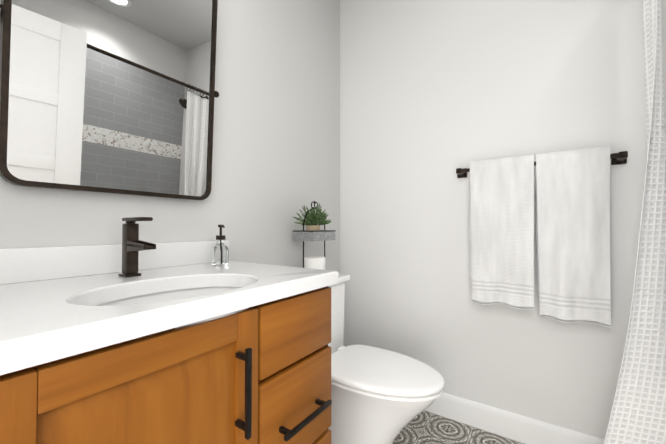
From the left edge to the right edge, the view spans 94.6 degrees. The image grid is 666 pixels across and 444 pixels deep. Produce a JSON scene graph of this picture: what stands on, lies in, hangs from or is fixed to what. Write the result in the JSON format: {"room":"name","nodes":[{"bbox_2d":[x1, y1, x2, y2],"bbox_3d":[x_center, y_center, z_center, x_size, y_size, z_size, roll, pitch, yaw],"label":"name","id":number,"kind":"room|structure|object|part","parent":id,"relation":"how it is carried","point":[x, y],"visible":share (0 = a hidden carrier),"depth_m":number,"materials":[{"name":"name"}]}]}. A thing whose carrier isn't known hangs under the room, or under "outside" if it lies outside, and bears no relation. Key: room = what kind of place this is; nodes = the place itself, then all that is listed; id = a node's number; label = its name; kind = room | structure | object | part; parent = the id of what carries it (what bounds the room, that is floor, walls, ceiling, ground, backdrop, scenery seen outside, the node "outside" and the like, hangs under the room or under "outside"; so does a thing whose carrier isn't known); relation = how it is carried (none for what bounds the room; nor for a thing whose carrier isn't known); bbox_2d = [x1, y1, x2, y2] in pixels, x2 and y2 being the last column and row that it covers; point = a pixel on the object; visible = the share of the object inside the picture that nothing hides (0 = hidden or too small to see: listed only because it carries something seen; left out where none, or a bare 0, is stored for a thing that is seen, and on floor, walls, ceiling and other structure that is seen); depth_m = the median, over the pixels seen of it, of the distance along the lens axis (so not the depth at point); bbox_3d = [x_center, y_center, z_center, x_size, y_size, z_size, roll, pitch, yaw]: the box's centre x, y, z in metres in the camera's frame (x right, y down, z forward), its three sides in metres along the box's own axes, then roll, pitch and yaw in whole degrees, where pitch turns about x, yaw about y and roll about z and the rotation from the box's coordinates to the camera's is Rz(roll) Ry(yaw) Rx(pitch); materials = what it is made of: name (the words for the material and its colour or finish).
{"room":"bathroom","nodes":[
{"label":"bathroom","id":0,"kind":"room"},
{"bbox_2d":[0,0,339,273],"bbox_3d":[-0.526,-0.280,1.265,0.100,2.600,2.100,-1,-1,34],"label":"wall","id":1,"kind":"structure","parent":0,"point":[276,150],"depth_m":1.43,"materials":[{"name":"grey paint"}]},
{"bbox_2d":[0,0,218,199],"bbox_3d":[-0.626,-0.500,0.954,0.085,0.830,0.625,-1,-1,34],"label":"mirror","id":2,"kind":"object","parent":1,"relation":"attached to","point":[110,96],"depth_m":0.89,"materials":[{"name":"clear glass"}]},
{"bbox_3d":[-0.634,-0.500,0.959,0.065,0.038,0.625,-1,-1,34],"label":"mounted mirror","id":3,"kind":"part","parent":2,"relation":"part of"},
{"bbox_2d":[393,410,523,443],"bbox_3d":[0.365,1.058,0.637,2.250,0.100,2.100,-1,-1,34],"label":"floor","id":4,"kind":"structure","parent":0,"point":[425,427],"depth_m":1.49,"materials":[{"name":"tile"}]},
{"bbox_2d":[0,240,338,443],"bbox_3d":[-0.487,0.536,0.693,0.584,0.944,1.015,-1,-1,34],"label":"bathroom vanity","id":5,"kind":"object","parent":4,"relation":"on","point":[181,343],"visible":0.96,"depth_m":0.62,"materials":[{"name":"brown wood"}]},
{"bbox_2d":[118,217,155,276],"bbox_3d":[-0.535,0.070,0.842,0.134,0.164,0.042,-1,-1,34],"label":"faucet","id":6,"kind":"object","parent":5,"relation":"on","point":[133,245],"visible":1,"depth_m":0.85,"materials":[{"name":"brown metal"}]},
{"bbox_2d":[212,225,228,265],"bbox_3d":[-0.404,0.083,1.115,0.059,0.147,0.047,-1,-1,34],"label":"soap dispenser","id":7,"kind":"object","parent":5,"relation":"on","point":[220,254],"visible":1,"depth_m":1.10,"materials":[{"name":"clear glass"}]},
{"bbox_2d":[328,274,444,443],"bbox_3d":[0.106,0.652,1.381,0.763,0.739,0.464,-1,-1,34],"label":"toilet","id":8,"kind":"object","parent":4,"relation":"on","point":[381,396],"visible":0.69,"depth_m":1.24,"materials":[{"name":"ceramic"}]},
{"bbox_2d":[293,201,335,267],"bbox_3d":[-0.095,0.088,1.589,0.138,0.395,0.194,-1,-1,34],"label":"caddy","id":9,"kind":"object","parent":8,"relation":"on","point":[303,235],"visible":0.69,"depth_m":1.53,"materials":[{"name":"metal"}]},
{"bbox_2d":[292,203,330,230],"bbox_3d":[-0.095,-0.003,1.575,0.196,0.190,0.212,-1,-1,34],"label":"potted plant","id":10,"kind":"object","parent":9,"relation":"on","point":[312,220],"visible":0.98,"depth_m":1.55,"materials":[{"name":"green plant"}]},
{"bbox_2d":[304,256,324,269],"bbox_3d":[-0.095,0.232,1.586,0.112,0.100,0.112,-1,-1,34],"label":"toilet roll","id":11,"kind":"object","parent":9,"relation":"in","point":[314,262],"visible":0.44,"depth_m":1.54,"materials":[{"name":"paper"}]},
{"bbox_2d":[340,0,665,438],"bbox_3d":[0.966,-0.276,1.464,2.150,2.600,0.100,-1,-1,34],"label":"wall","id":12,"kind":"structure","parent":0,"point":[435,95],"depth_m":1.57,"materials":[{"name":"white paint"}]},
{"bbox_2d":[425,393,604,443],"bbox_3d":[0.627,0.967,1.599,1.380,0.120,0.013,-1,-1,34],"label":"baseboard","id":13,"kind":"structure","parent":12,"relation":"attached to","point":[514,426],"depth_m":1.46,"materials":[{"name":"white paint"}]},
{"bbox_2d":[456,151,627,177],"bbox_3d":[0.898,-0.257,1.393,0.651,0.048,0.090,-1,-1,34],"label":"towel rail","id":14,"kind":"object","parent":12,"relation":"attached to","point":[619,158],"visible":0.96,"depth_m":1.26,"materials":[{"name":"brown metal"}]},
{"bbox_2d":[469,154,533,309],"bbox_3d":[0.775,0.046,1.428,0.273,0.689,0.095,-1,-1,34],"label":"hanging towel","id":15,"kind":"object","parent":14,"relation":"hanging from","point":[501,231],"visible":1,"depth_m":1.40,"materials":[{"name":"white fabric"}]},
{"bbox_2d":[536,146,610,328],"bbox_3d":[0.992,0.058,1.278,0.243,0.719,0.099,-1,-1,34],"label":"hanging towel","id":16,"kind":"object","parent":14,"relation":"hanging from","point":[573,227],"visible":1,"depth_m":1.25,"materials":[{"name":"white fabric"}]},
{"bbox_3d":[1.099,-0.996,1.068,0.051,0.055,0.205,-1,-1,34],"label":"curtain rings","id":17,"kind":"object","parent":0,"visible":0},
{"bbox_2d":[604,0,665,443],"bbox_3d":[1.033,0.015,1.093,0.229,1.944,0.230,-1,-1,34],"label":"shower curtain","id":18,"kind":"object","parent":17,"relation":"hanging from","point":[638,414],"visible":1,"depth_m":1.00,"materials":[{"name":"white fabric"}]}
]}

